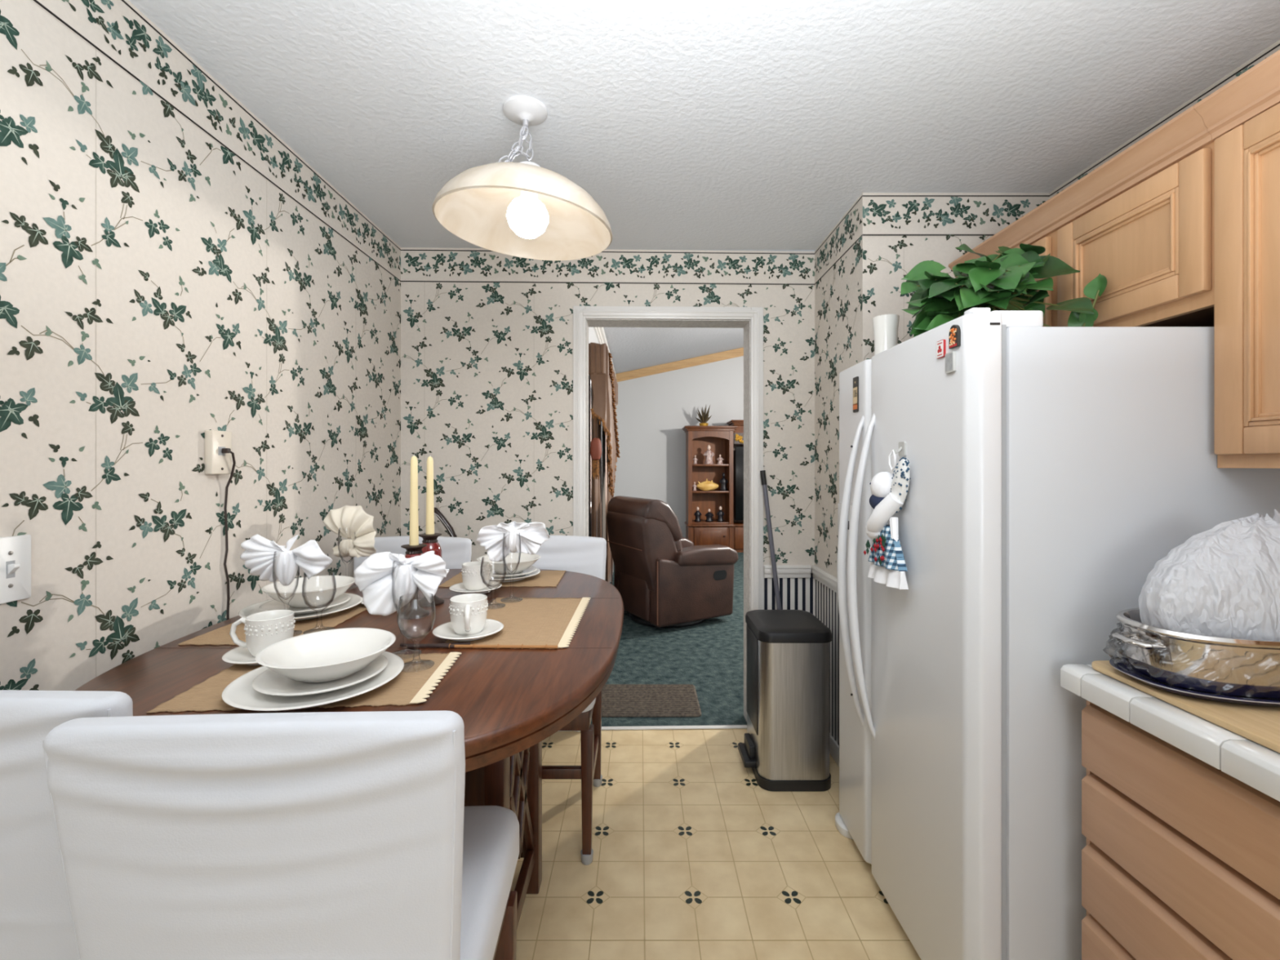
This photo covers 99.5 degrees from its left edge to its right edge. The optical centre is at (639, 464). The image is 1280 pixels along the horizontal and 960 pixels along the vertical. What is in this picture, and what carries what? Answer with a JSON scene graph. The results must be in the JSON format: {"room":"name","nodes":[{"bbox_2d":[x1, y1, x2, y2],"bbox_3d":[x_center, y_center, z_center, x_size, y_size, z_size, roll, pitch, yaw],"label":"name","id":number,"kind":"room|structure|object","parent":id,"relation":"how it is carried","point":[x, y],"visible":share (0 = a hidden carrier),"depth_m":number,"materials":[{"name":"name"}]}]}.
{"room":"eat-in kitchen","nodes":[
{"label":"eat-in kitchen","id":0,"kind":"room"},
{"bbox_2d":[0,0,400,690],"bbox_3d":[-1.249,0.125,0.108,0.101,2.430,5.417,0,0,0],"label":"wall","id":1,"kind":"structure","parent":0,"point":[172,270],"depth_m":1.34,"materials":[{"name":"beige paper"}]},
{"bbox_2d":[0,534,31,604],"bbox_3d":[-1.190,0.198,1.027,0.019,0.124,0.072,0,0,0],"label":"light switch","id":2,"kind":"object","parent":1,"relation":"attached to","point":[15,551],"visible":1,"depth_m":1.03,"materials":[{"name":"white plastic"}]},
{"bbox_2d":[204,430,231,474],"bbox_3d":[-1.188,-0.035,1.528,0.023,0.122,0.074,0,0,0],"label":"wall outlet","id":3,"kind":"object","parent":1,"relation":"attached to","point":[216,462],"visible":0.99,"depth_m":1.51,"materials":[{"name":"beige plastic"}]},
{"bbox_2d":[222,448,235,619],"bbox_3d":[-1.177,0.269,1.548,0.036,0.632,0.051,0,0,0],"label":"power cord","id":4,"kind":"object","parent":3,"relation":"attached to","point":[224,450],"visible":0.85,"depth_m":1.56,"materials":[{"name":"black plastic"}]},
{"bbox_2d":[400,247,814,615],"bbox_3d":[-0.156,0.125,2.813,2.292,2.430,0.146,0,0,-1],"label":"wall","id":5,"kind":"structure","parent":0,"point":[486,335],"depth_m":2.73,"materials":[{"name":"beige paper"}]},
{"bbox_2d":[573,306,763,732],"bbox_3d":[0.144,0.270,2.735,0.962,2.140,0.023,0,0,-1],"label":"door frame","id":6,"kind":"structure","parent":5,"relation":"in","point":[580,313],"depth_m":2.73,"materials":[{"name":"white"}]},
{"bbox_2d":[586,319,751,721],"bbox_3d":[0.142,0.301,2.820,0.838,2.078,0.145,0,0,-1],"label":"trim","id":7,"kind":"structure","parent":5,"relation":"attached to","point":[745,324],"depth_m":2.83,"materials":[{"name":"paint"}]},
{"bbox_2d":[764,564,811,577],"bbox_3d":[0.749,0.542,2.749,0.239,0.064,0.023,0,0,-1],"label":"trim","id":8,"kind":"structure","parent":5,"relation":"attached to","point":[783,571],"depth_m":2.74,"materials":[{"name":"white"}]},
{"bbox_2d":[603,327,743,373],"bbox_3d":[1.677,-1.951,5.895,4.447,1.024,6.010,0,0,0],"label":"ceiling","id":9,"kind":"structure","parent":0,"point":[631,348],"depth_m":7.42,"materials":[{"name":"grey"}]},
{"bbox_2d":[613,355,743,537],"bbox_3d":[1.677,-0.527,8.850,4.447,3.733,0.100,0,0,0],"label":"wall","id":10,"kind":"structure","parent":0,"point":[652,411],"depth_m":8.80,"materials":[{"name":"grey"}]},
{"bbox_2d":[588,327,616,537],"bbox_3d":[-0.467,-0.075,5.895,0.160,2.830,6.010,0,0,0],"label":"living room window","id":11,"kind":"structure","parent":10,"relation":"in","point":[593,338],"depth_m":4.90,"materials":[{"name":"grey"}]},
{"bbox_2d":[590,379,591,512],"bbox_3d":[-0.487,-0.210,5.900,0.060,1.300,2.000,0,0,0],"label":"window","id":12,"kind":"structure","parent":11,"relation":"attached to","point":[590,380],"depth_m":5.34,"materials":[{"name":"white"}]},
{"bbox_2d":[588,342,620,582],"bbox_3d":[-0.322,0.142,5.722,0.223,2.336,2.442,0,0,0],"label":"curtain","id":13,"kind":"object","parent":11,"relation":"hanging from","point":[604,446],"visible":0.91,"depth_m":4.63,"materials":[{"name":"brown fabric"}]},
{"bbox_2d":[615,347,743,382],"bbox_3d":[1.677,-1.835,8.775,4.247,1.013,0.050,0,0,0],"label":"trim","id":14,"kind":"structure","parent":10,"relation":"attached to","point":[732,353],"depth_m":8.75,"materials":[{"name":"brown wood"}]},
{"bbox_2d":[128,0,1279,249],"bbox_3d":[0.220,-1.140,0.025,3.040,0.100,5.450,0,0,0],"label":"ceiling","id":15,"kind":"structure","parent":0,"point":[691,124],"depth_m":1.57,"materials":[{"name":"white"}]},
{"bbox_2d":[432,95,612,260],"bbox_3d":[-0.352,-0.888,1.665,0.534,0.402,0.536,0,0,34],"label":"pendant lamp","id":16,"kind":"object","parent":15,"relation":"hanging from","point":[525,209],"visible":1,"depth_m":1.68,"materials":[{"name":"white glass"}]},
{"bbox_2d":[520,191,537,197],"bbox_3d":[-0.332,-0.830,1.632,0.052,0.060,0.052,4,1,0],"label":"socket","id":17,"kind":"object","parent":16,"relation":"attached to","point":[523,193],"depth_m":1.61,"materials":[{"name":"white plastic"}]},
{"bbox_2d":[511,552,920,959],"bbox_3d":[1.300,1.390,3.100,5.200,0.100,11.600,0,0,0],"label":"floor","id":18,"kind":"structure","parent":0,"point":[693,859],"depth_m":1.88,"materials":[{"name":"beige tile"}]},
{"bbox_2d":[0,689,133,959],"bbox_3d":[-0.936,0.820,0.955,0.485,1.040,0.543,0,0,0],"label":"dining chair","id":19,"kind":"object","parent":18,"relation":"on","point":[36,923],"visible":0.33,"depth_m":0.71,"materials":[{"name":"white"}]},
{"bbox_2d":[42,710,519,959],"bbox_3d":[-0.472,0.820,0.887,0.485,1.040,0.543,0,0,-2],"label":"dining chair","id":20,"kind":"object","parent":18,"relation":"on","point":[314,835],"visible":1,"depth_m":0.64,"materials":[{"name":"white"}]},
{"bbox_2d":[74,568,623,928],"bbox_3d":[-0.595,0.883,1.505,1.096,0.914,1.464,0,0,0],"label":"dining table","id":21,"kind":"object","parent":18,"relation":"on","point":[508,701],"visible":0.39,"depth_m":1.16,"materials":[{"name":"brown wood"}]},
{"bbox_2d":[177,603,367,645],"bbox_3d":[-0.948,0.424,1.500,0.295,0.003,0.444,0,0,0],"label":"placemat","id":22,"kind":"object","parent":21,"relation":"on","point":[220,636],"visible":0.27,"depth_m":1.40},
{"bbox_2d":[272,551,302,633],"bbox_3d":[-0.878,0.318,1.345,0.068,0.208,0.068,0,0,0],"label":"champagne flute","id":23,"kind":"object","parent":22,"relation":"on","point":[274,552],"visible":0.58,"depth_m":1.35,"materials":[{"name":"clear glass"}]},
{"bbox_2d":[240,533,332,586],"bbox_3d":[-0.880,0.236,1.346,0.219,0.126,0.052,0,0,0],"label":"napkin","id":24,"kind":"object","parent":23,"relation":"in","point":[258,556],"visible":1,"depth_m":1.34,"materials":[{"name":"white"}]},
{"bbox_2d":[238,592,362,620],"bbox_3d":[-0.965,0.411,1.555,0.302,0.022,0.302,0,0,0],"label":"dinner plate","id":25,"kind":"object","parent":22,"relation":"on","point":[355,599],"visible":0.33,"depth_m":1.52,"materials":[{"name":"white"}]},
{"bbox_2d":[258,593,350,613],"bbox_3d":[-0.960,0.402,1.560,0.224,0.018,0.224,0,0,0],"label":"salad plate","id":26,"kind":"object","parent":25,"relation":"on","point":[272,605],"visible":0.48,"depth_m":1.53,"materials":[{"name":"white"}]},
{"bbox_2d":[261,575,354,608],"bbox_3d":[-0.953,0.371,1.567,0.234,0.058,0.234,0,0,0],"label":"soup bowl","id":27,"kind":"object","parent":26,"relation":"on","point":[318,590],"visible":0.94,"depth_m":1.55,"materials":[{"name":"white"}]},
{"bbox_2d":[302,573,336,632],"bbox_3d":[-0.812,0.348,1.372,0.075,0.147,0.075,0,0,18],"label":"wine glass","id":28,"kind":"object","parent":22,"relation":"on","point":[310,629],"visible":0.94,"depth_m":1.38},
{"bbox_2d":[146,652,462,713],"bbox_3d":[-0.624,0.424,1.075,0.467,0.005,0.264,0,0,-4],"label":"placemat","id":29,"kind":"object","parent":21,"relation":"on","point":[416,680],"visible":0.39,"depth_m":1.02,"materials":[{"name":"beige fabric"}]},
{"bbox_2d":[222,646,261,665],"bbox_3d":[-0.812,0.413,1.190,0.168,0.018,0.168,0,0,0],"label":"saucer","id":30,"kind":"object","parent":29,"relation":"on","point":[237,655],"visible":0.23,"depth_m":1.15,"materials":[{"name":"white"}]},
{"bbox_2d":[229,609,295,657],"bbox_3d":[-0.822,0.371,1.195,0.116,0.083,0.094,0,0,25],"label":"coffee cup","id":31,"kind":"object","parent":30,"relation":"on","point":[264,629],"visible":0.88,"depth_m":1.16,"materials":[{"name":"white"}]},
{"bbox_2d":[222,651,404,711],"bbox_3d":[-0.612,0.411,1.035,0.296,0.022,0.296,0,0,0],"label":"dinner plate","id":32,"kind":"object","parent":29,"relation":"on","point":[240,693],"visible":0.52,"depth_m":0.96,"materials":[{"name":"white"}]},
{"bbox_2d":[252,654,387,696],"bbox_3d":[-0.607,0.402,1.040,0.224,0.018,0.224,0,0,0],"label":"salad plate","id":33,"kind":"object","parent":32,"relation":"on","point":[268,682],"visible":0.56,"depth_m":0.99,"materials":[{"name":"white"}]},
{"bbox_2d":[255,627,395,682],"bbox_3d":[-0.600,0.374,1.047,0.234,0.052,0.234,0,0,0],"label":"soup bowl","id":34,"kind":"object","parent":33,"relation":"on","point":[326,655],"visible":1,"depth_m":1.08,"materials":[{"name":"white"}]},
{"bbox_2d":[391,560,422,653],"bbox_3d":[-0.522,0.318,1.205,0.068,0.208,0.068,0,0,0],"label":"champagne flute","id":35,"kind":"object","parent":29,"relation":"on","point":[411,649],"visible":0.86,"depth_m":1.21,"materials":[{"name":"clear glass"}]},
{"bbox_2d":[353,551,448,615],"bbox_3d":[-0.530,0.263,1.210,0.201,0.140,0.075,0,0,0],"label":"napkin","id":36,"kind":"object","parent":35,"relation":"in","point":[373,577],"visible":1,"depth_m":1.19,"materials":[{"name":"white"}]},
{"bbox_2d":[396,594,435,666],"bbox_3d":[-0.468,0.348,1.135,0.075,0.147,0.075,0,0,18],"label":"wine glass","id":37,"kind":"object","parent":29,"relation":"on","point":[417,660],"visible":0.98,"depth_m":1.14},
{"bbox_2d":[398,543,429,619],"bbox_3d":[-0.640,0.327,1.535,0.082,0.199,0.082,0,0,0],"label":"candle holder","id":38,"kind":"object","parent":21,"relation":"on","point":[412,551],"visible":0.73,"depth_m":1.52,"materials":[{"name":"brown metal"}]},
{"bbox_2d":[408,454,418,545],"bbox_3d":[-0.640,0.099,1.535,0.025,0.256,0.025,0,0,0],"label":"taper candle","id":39,"kind":"object","parent":38,"relation":"in","point":[414,517],"visible":1,"depth_m":1.53,"materials":[{"name":"beige wax"}]},
{"bbox_2d":[417,533,444,607],"bbox_3d":[-0.645,0.319,1.665,0.082,0.213,0.082,0,0,0],"label":"candle holder","id":40,"kind":"object","parent":21,"relation":"on","point":[431,540],"visible":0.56,"depth_m":1.65,"materials":[{"name":"brown metal"}]},
{"bbox_2d":[426,455,434,534],"bbox_3d":[-0.645,0.091,1.665,0.025,0.242,0.025,0,0,0],"label":"taper candle","id":41,"kind":"object","parent":40,"relation":"in","point":[429,482],"visible":1,"depth_m":1.66,"materials":[{"name":"beige wax"}]},
{"bbox_2d":[400,641,470,648],"bbox_3d":[-0.480,0.421,1.266,0.161,0.008,0.028,0,0,0],"label":"chopsticks","id":42,"kind":"object","parent":21,"relation":"on","point":[410,645],"visible":0.96,"depth_m":1.26,"materials":[{"name":"wood"}]},
{"bbox_2d":[448,581,502,594],"bbox_3d":[-0.548,0.413,1.810,0.168,0.018,0.168,0,0,0],"label":"saucer","id":43,"kind":"object","parent":21,"relation":"on","point":[459,588],"visible":0.62,"depth_m":1.79,"materials":[{"name":"white"}]},
{"bbox_2d":[461,560,493,590],"bbox_3d":[-0.540,0.371,1.824,0.093,0.083,0.128,0,0,30],"label":"coffee cup","id":44,"kind":"object","parent":43,"relation":"on","point":[471,576],"visible":0.98,"depth_m":1.78,"materials":[{"name":"white"}]},
{"bbox_2d":[438,570,566,586],"bbox_3d":[-0.500,0.424,2.030,0.415,0.003,0.284,0,0,-1],"label":"placemat","id":45,"kind":"object","parent":21,"relation":"on","point":[544,578],"visible":0.46,"depth_m":1.98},
{"bbox_2d":[488,568,540,582],"bbox_3d":[-0.505,0.411,2.030,0.260,0.022,0.260,0,0,0],"label":"dinner plate","id":46,"kind":"object","parent":45,"relation":"on","point":[538,571],"visible":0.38,"depth_m":1.96,"materials":[{"name":"white"}]},
{"bbox_2d":[489,565,537,577],"bbox_3d":[-0.500,0.402,2.035,0.224,0.018,0.224,0,0,0],"label":"salad plate","id":47,"kind":"object","parent":46,"relation":"on","point":[531,569],"visible":0.45,"depth_m":1.99,"materials":[{"name":"white"}]},
{"bbox_2d":[476,552,540,573],"bbox_3d":[-0.493,0.374,2.042,0.234,0.052,0.234,0,0,0],"label":"soup bowl","id":48,"kind":"object","parent":47,"relation":"on","point":[526,560],"visible":0.81,"depth_m":2.00,"materials":[{"name":"white"}]},
{"bbox_2d":[439,597,590,648],"bbox_3d":[-0.311,0.421,1.490,0.302,0.011,0.479,0,0,1],"label":"placemat","id":49,"kind":"object","parent":21,"relation":"on","point":[531,623],"visible":0.91,"depth_m":1.46,"materials":[{"name":"beige fabric"}]},
{"bbox_2d":[432,618,503,641],"bbox_3d":[-0.425,0.413,1.345,0.168,0.018,0.168,0,0,0],"label":"saucer","id":50,"kind":"object","parent":49,"relation":"on","point":[445,631],"visible":0.62,"depth_m":1.32,"materials":[{"name":"white"}]},
{"bbox_2d":[448,593,488,635],"bbox_3d":[-0.428,0.371,1.334,0.094,0.083,0.118,0,0,15],"label":"coffee cup","id":51,"kind":"object","parent":50,"relation":"on","point":[468,611],"visible":1,"depth_m":1.31,"materials":[{"name":"white"}]},
{"bbox_2d":[480,555,506,606],"bbox_3d":[-0.437,0.348,1.615,0.075,0.147,0.075,0,0,18],"label":"wine glass","id":52,"kind":"object","parent":49,"relation":"on","point":[491,603],"visible":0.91,"depth_m":1.62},
{"bbox_2d":[502,533,521,599],"bbox_3d":[-0.400,0.318,1.690,0.068,0.208,0.068,0,0,0],"label":"champagne flute","id":53,"kind":"object","parent":49,"relation":"on","point":[519,533],"visible":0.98,"depth_m":1.69,"materials":[{"name":"clear glass"}]},
{"bbox_2d":[476,520,549,561],"bbox_3d":[-0.400,0.243,1.712,0.229,0.128,0.054,0,0,0],"label":"napkin","id":54,"kind":"object","parent":53,"relation":"in","point":[533,535],"visible":0.99,"depth_m":1.71,"materials":[{"name":"white"}]},
{"bbox_3d":[-1.005,0.318,1.860,0.068,0.208,0.068,0,0,0],"label":"champagne flute","id":55,"kind":"object","parent":21,"relation":"on","visible":0},
{"bbox_2d":[323,505,376,557],"bbox_3d":[-0.998,0.229,1.856,0.186,0.181,0.061,0,0,0],"label":"napkin","id":56,"kind":"object","parent":55,"relation":"in","point":[360,523],"visible":0.99,"depth_m":1.85,"materials":[{"name":"beige"}]},
{"bbox_2d":[353,535,471,577],"bbox_3d":[-0.947,0.820,2.039,0.485,1.040,0.543,0,0,0],"label":"dining chair","id":57,"kind":"object","parent":18,"relation":"on","point":[455,551],"visible":0.06,"depth_m":2.25,"materials":[{"name":"white"}]},
{"bbox_2d":[434,507,456,537],"bbox_3d":[-0.895,0.772,2.608,0.241,1.138,0.035,0,0,0],"label":"cane","id":58,"kind":"object","parent":18,"relation":"on","point":[443,520],"visible":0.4,"depth_m":2.60,"materials":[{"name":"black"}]},
{"bbox_2d":[509,535,606,865],"bbox_3d":[-0.384,0.820,2.057,0.485,1.040,0.543,0,0,0],"label":"dining chair","id":59,"kind":"object","parent":18,"relation":"on","point":[587,555],"visible":0.17,"depth_m":2.23,"materials":[{"name":"white"}]},
{"bbox_2d":[601,684,701,716],"bbox_3d":[-0.015,1.334,3.085,0.690,0.013,0.410,0,0,0],"label":"doormat","id":60,"kind":"object","parent":18,"relation":"on","point":[617,700],"visible":0.72,"depth_m":3.05,"materials":[{"name":"carpet"}]},
{"bbox_2d":[606,495,737,627],"bbox_3d":[0.253,0.809,4.785,0.921,1.061,0.830,0,0,-30],"label":"recliner","id":61,"kind":"object","parent":18,"relation":"on","point":[663,580],"visible":0.98,"depth_m":4.44,"materials":[{"name":"brown leather"}]},
{"bbox_2d":[675,539,682,551],"bbox_3d":[0.163,0.742,4.733,0.134,0.298,0.680,0,0,-30],"label":"cushion","id":62,"kind":"object","parent":61,"relation":"on","point":[678,548],"depth_m":4.43,"materials":[{"name":"brown leather"}]},
{"bbox_2d":[601,724,746,729],"bbox_3d":[0.144,1.336,2.756,0.826,0.006,0.028,0,0,-1],"label":"trim","id":63,"kind":"structure","parent":18,"relation":"on","point":[719,726],"depth_m":2.75,"materials":[{"name":"white"}]},
{"bbox_2d":[682,419,743,552],"bbox_3d":[1.775,0.327,8.490,2.190,2.026,0.500,0,0,0],"label":"display cabinet","id":64,"kind":"object","parent":18,"relation":"on","point":[729,532],"depth_m":8.38,"materials":[{"name":"brown wood"}]},
{"bbox_2d":[693,506,702,521],"bbox_3d":[0.900,0.768,8.449,0.124,0.230,0.102,0,0,0],"label":"figurine","id":65,"kind":"object","parent":64,"relation":"on","point":[697,513],"visible":1,"depth_m":8.42,"materials":[{"name":"black"}]},
{"bbox_2d":[695,405,711,426],"bbox_3d":[1.000,-0.776,8.502,0.236,0.360,0.309,0,0,-12],"label":"agave plant","id":66,"kind":"object","parent":64,"relation":"on","point":[704,417],"visible":0.93,"depth_m":8.47,"materials":[{"name":"green plant"}]},
{"bbox_2d":[696,479,718,490],"bbox_3d":[1.055,0.307,8.450,0.340,0.192,0.119,0,0,0],"label":"seashell","id":67,"kind":"object","parent":64,"relation":"on","point":[707,485],"visible":0.99,"depth_m":8.42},
{"bbox_2d":[703,444,714,464],"bbox_3d":[1.074,-0.163,8.444,0.152,0.300,0.153,0,0,42],"label":"figurine","id":68,"kind":"object","parent":64,"relation":"on","point":[708,455],"visible":1,"depth_m":8.40,"materials":[{"name":"beige"}]},
{"bbox_2d":[704,508,714,521],"bbox_3d":[1.080,0.783,8.450,0.123,0.200,0.123,0,0,-45],"label":"figurine","id":69,"kind":"object","parent":64,"relation":"on","point":[708,515],"visible":1,"depth_m":8.41,"materials":[{"name":"black"}]},
{"bbox_2d":[692,520,728,524],"bbox_3d":[1.085,0.899,8.512,0.568,0.030,0.384,0,0,0],"label":"shelf","id":70,"kind":"object","parent":64,"relation":"attached to","point":[703,522],"depth_m":8.32,"materials":[{"name":"brown wood"}]},
{"bbox_2d":[692,489,728,493],"bbox_3d":[1.085,0.417,8.512,0.568,0.030,0.384,0,0,0],"label":"shelf","id":71,"kind":"object","parent":64,"relation":"attached to","point":[697,491],"depth_m":8.32,"materials":[{"name":"brown wood"}]},
{"bbox_2d":[692,464,728,466],"bbox_3d":[1.085,0.003,8.512,0.568,0.030,0.384,0,0,0],"label":"shelf","id":72,"kind":"object","parent":64,"relation":"attached to","point":[692,464],"depth_m":8.32,"materials":[{"name":"brown wood"}]},
{"bbox_2d":[716,506,724,521],"bbox_3d":[1.255,0.763,8.449,0.129,0.240,0.106,0,0,0],"label":"figurine","id":73,"kind":"object","parent":64,"relation":"on","point":[720,513],"visible":1,"depth_m":8.42,"materials":[{"name":"black"}]},
{"bbox_2d":[719,472,728,490],"bbox_3d":[1.305,0.262,8.449,0.150,0.280,0.124,0,0,0],"label":"figurine","id":74,"kind":"object","parent":64,"relation":"on","point":[723,482],"visible":0.92,"depth_m":8.41,"materials":[{"name":"black"}]},
{"bbox_2d":[733,432,743,444],"bbox_3d":[1.530,-0.405,8.287,0.180,0.170,0.042,0,0,0],"label":"ornament","id":75,"kind":"object","parent":64,"relation":"attached to","point":[738,437],"visible":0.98,"depth_m":8.29,"materials":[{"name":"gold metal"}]},
{"bbox_2d":[734,446,743,519],"bbox_3d":[2.085,0.315,8.435,1.230,1.200,0.230,0,0,0],"label":"television","id":76,"kind":"object","parent":64,"relation":"on","point":[739,451],"visible":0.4,"depth_m":8.35,"materials":[{"name":"black"}]},
{"bbox_2d":[760,470,781,609],"bbox_3d":[0.732,0.683,2.690,0.256,1.314,0.100,0,0,0],"label":"broom","id":77,"kind":"object","parent":18,"relation":"on","point":[763,478],"visible":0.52,"depth_m":2.69,"materials":[{"name":"grey"}]},
{"bbox_2d":[737,609,831,791],"bbox_3d":[0.624,1.010,2.395,0.357,0.660,0.354,0,0,0],"label":"trash can","id":78,"kind":"object","parent":18,"relation":"on","point":[785,746],"visible":1,"depth_m":2.23,"materials":[{"name":"metal"}]},
{"bbox_2d":[835,307,1279,959],"bbox_3d":[1.135,0.491,1.627,0.971,1.697,0.841,0,0,0],"label":"refrigerator","id":79,"kind":"object","parent":18,"relation":"on","point":[1052,471],"visible":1,"depth_m":1.21,"materials":[{"name":"white"}]},
{"bbox_2d":[853,376,858,412],"bbox_3d":[0.731,-0.238,1.835,0.006,0.118,0.040,0,0,0],"label":"card","id":80,"kind":"object","parent":79,"relation":"attached to","point":[855,380],"visible":1,"depth_m":1.83,"materials":[{"name":"black"}]},
{"bbox_2d":[853,386,857,404],"bbox_3d":[0.729,-0.233,1.835,0.001,0.058,0.034,0,0,0],"label":"print","id":81,"kind":"object","parent":80,"relation":"on","point":[855,388],"depth_m":1.83,"materials":[{"name":"beige"}]},
{"bbox_2d":[872,314,899,355],"bbox_3d":[0.862,-0.413,1.900,0.087,0.206,0.087,0,0,0],"label":"vase","id":82,"kind":"object","parent":79,"relation":"on","point":[886,326],"visible":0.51,"depth_m":1.87,"materials":[{"name":"white"}]},
{"bbox_2d":[893,441,906,456],"bbox_3d":[0.718,-0.044,1.505,0.029,0.040,0.034,0,0,0],"label":"hook","id":83,"kind":"object","parent":79,"relation":"attached to","point":[902,445],"visible":1,"depth_m":1.50,"materials":[{"name":"grey"}]},
{"bbox_2d":[863,449,911,589],"bbox_3d":[0.687,0.143,1.525,0.089,0.371,0.198,0,0,3],"label":"doll","id":84,"kind":"object","parent":83,"relation":"hanging from","point":[887,566],"visible":1,"depth_m":1.48,"materials":[{"name":"white fabric"}]},
{"bbox_2d":[863,536,884,561],"bbox_3d":[0.662,0.235,1.531,0.013,0.073,0.134,0,0,0],"label":"print","id":85,"kind":"object","parent":84,"relation":"on","point":[877,549],"depth_m":1.52,"materials":[{"name":"red"}]},
{"bbox_2d":[865,533,886,565],"bbox_3d":[0.664,0.233,1.531,0.014,0.088,0.119,0,0,0],"label":"print","id":86,"kind":"object","parent":84,"relation":"on","point":[877,557],"depth_m":1.52,"materials":[{"name":"red"}]},
{"bbox_2d":[936,339,946,358],"bbox_3d":[0.733,-0.282,1.320,0.006,0.042,0.032,0,0,0],"label":"magnet","id":87,"kind":"object","parent":79,"relation":"attached to","point":[941,344],"visible":1,"depth_m":1.31,"materials":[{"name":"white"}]},
{"bbox_2d":[945,351,955,373],"bbox_3d":[0.733,-0.242,1.280,0.008,0.048,0.034,0,0,0],"label":"photo magnet","id":88,"kind":"object","parent":79,"relation":"attached to","point":[950,357],"visible":1,"depth_m":1.27,"materials":[{"name":"grey"}]},
{"bbox_2d":[945,352,952,371],"bbox_3d":[0.730,-0.243,1.280,0.001,0.040,0.028,0,0,0],"label":"print","id":89,"kind":"object","parent":88,"relation":"attached to","point":[948,356],"depth_m":1.28},
{"bbox_2d":[948,324,960,348],"bbox_3d":[0.732,-0.300,1.263,0.010,0.052,0.034,0,0,0],"label":"magnet","id":90,"kind":"object","parent":79,"relation":"attached to","point":[954,335],"visible":1,"depth_m":1.26,"materials":[{"name":"black"}]},
{"bbox_2d":[899,243,1106,337],"bbox_3d":[1.006,-0.505,1.605,0.503,0.388,0.498,0,0,0],"label":"potted plant","id":91,"kind":"object","parent":79,"relation":"on","point":[1005,281],"visible":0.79,"depth_m":1.51,"materials":[{"name":"green plant"}]},
{"bbox_2d":[1081,700,1279,959],"bbox_3d":[1.290,0.911,0.709,0.695,0.858,0.918,0,0,0],"label":"base cabinet","id":92,"kind":"object","parent":18,"relation":"on","point":[1180,856],"visible":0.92,"depth_m":0.97,"materials":[{"name":"brown wood"}]},
{"bbox_2d":[1060,663,1279,801],"bbox_3d":[1.275,0.457,0.714,0.726,0.049,0.927,0,0,0],"label":"countertop","id":93,"kind":"structure","parent":92,"relation":"on","point":[1254,764],"depth_m":0.92,"materials":[{"name":"grey tile"}]},
{"bbox_2d":[1091,660,1279,752],"bbox_3d":[1.268,0.425,0.812,0.625,0.012,0.705,0,0,0],"label":"cutting board","id":94,"kind":"object","parent":93,"relation":"on","point":[1260,725],"visible":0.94,"depth_m":0.92,"materials":[{"name":"brown wood"}]},
{"bbox_2d":[1109,653,1279,706],"bbox_3d":[1.205,0.410,1.040,0.530,0.018,0.262,0,0,0],"label":"serving tray","id":95,"kind":"object","parent":94,"relation":"on","point":[1270,702],"visible":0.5,"depth_m":0.97,"materials":[{"name":"blue ceramic"}]},
{"bbox_2d":[1102,608,1279,698],"bbox_3d":[1.194,0.357,1.040,0.554,0.109,0.264,0,0,0],"label":"roasting pan","id":96,"kind":"object","parent":95,"relation":"on","point":[1229,666],"visible":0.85,"depth_m":0.96,"materials":[{"name":"silver metal"}]},
{"bbox_2d":[1137,509,1279,640],"bbox_3d":[1.215,0.242,1.042,0.467,0.319,0.207,0,0,8],"label":"cover","id":97,"kind":"object","parent":96,"relation":"in","point":[1224,580],"visible":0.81,"depth_m":0.99,"materials":[{"name":"white"}]},
{"bbox_2d":[695,249,815,251],"bbox_3d":[1.300,-0.510,2.890,5.200,3.700,0.200,0,0,0],"label":"wall","id":98,"kind":"structure","parent":0,"point":[695,250],"depth_m":2.91,"materials":[{"name":"grey"}]},
{"bbox_2d":[814,192,862,745],"bbox_3d":[0.931,0.125,2.468,0.081,2.430,0.594,0,0,0],"label":"wall","id":99,"kind":"structure","parent":0,"point":[838,259],"depth_m":2.51,"materials":[{"name":"beige paper"}]},
{"bbox_2d":[810,564,837,593],"bbox_3d":[0.879,0.542,2.467,0.023,0.064,0.592,0,0,0],"label":"trim","id":100,"kind":"structure","parent":99,"relation":"attached to","point":[824,577],"depth_m":2.56,"materials":[{"name":"white"}]},
{"bbox_2d":[829,733,839,767],"bbox_3d":[0.885,1.298,2.467,0.011,0.085,0.592,0,0,0],"label":"baseboard","id":101,"kind":"structure","parent":99,"relation":"attached to","point":[833,746],"depth_m":2.46,"materials":[{"name":"white"}]},
{"bbox_2d":[862,192,1048,360],"bbox_3d":[1.316,0.125,2.220,0.848,2.430,0.101,0,0,0],"label":"wall","id":102,"kind":"structure","parent":0,"point":[901,231],"depth_m":2.17,"materials":[{"name":"beige paper"}]},
{"bbox_2d":[1048,40,1279,199],"bbox_3d":[1.689,0.125,-0.214,0.101,2.430,4.771,0,0,0],"label":"wall","id":103,"kind":"structure","parent":0,"point":[1275,46],"depth_m":1.66,"materials":[{"name":"beige paper"}]},
{"bbox_2d":[948,105,1214,326],"bbox_3d":[1.437,-0.581,1.689,0.404,0.442,0.962,0,0,0],"label":"upper cabinet","id":104,"kind":"object","parent":103,"relation":"attached to","point":[1142,220],"visible":0.46,"depth_m":1.38,"materials":[{"name":"brown wood"}]},
{"bbox_2d":[1194,49,1279,468],"bbox_3d":[1.437,-0.398,0.754,0.404,0.809,0.908,0,0,0],"label":"upper cabinet","id":105,"kind":"object","parent":103,"relation":"attached to","point":[1242,117],"visible":1,"depth_m":1.13,"materials":[{"name":"brown wood"}]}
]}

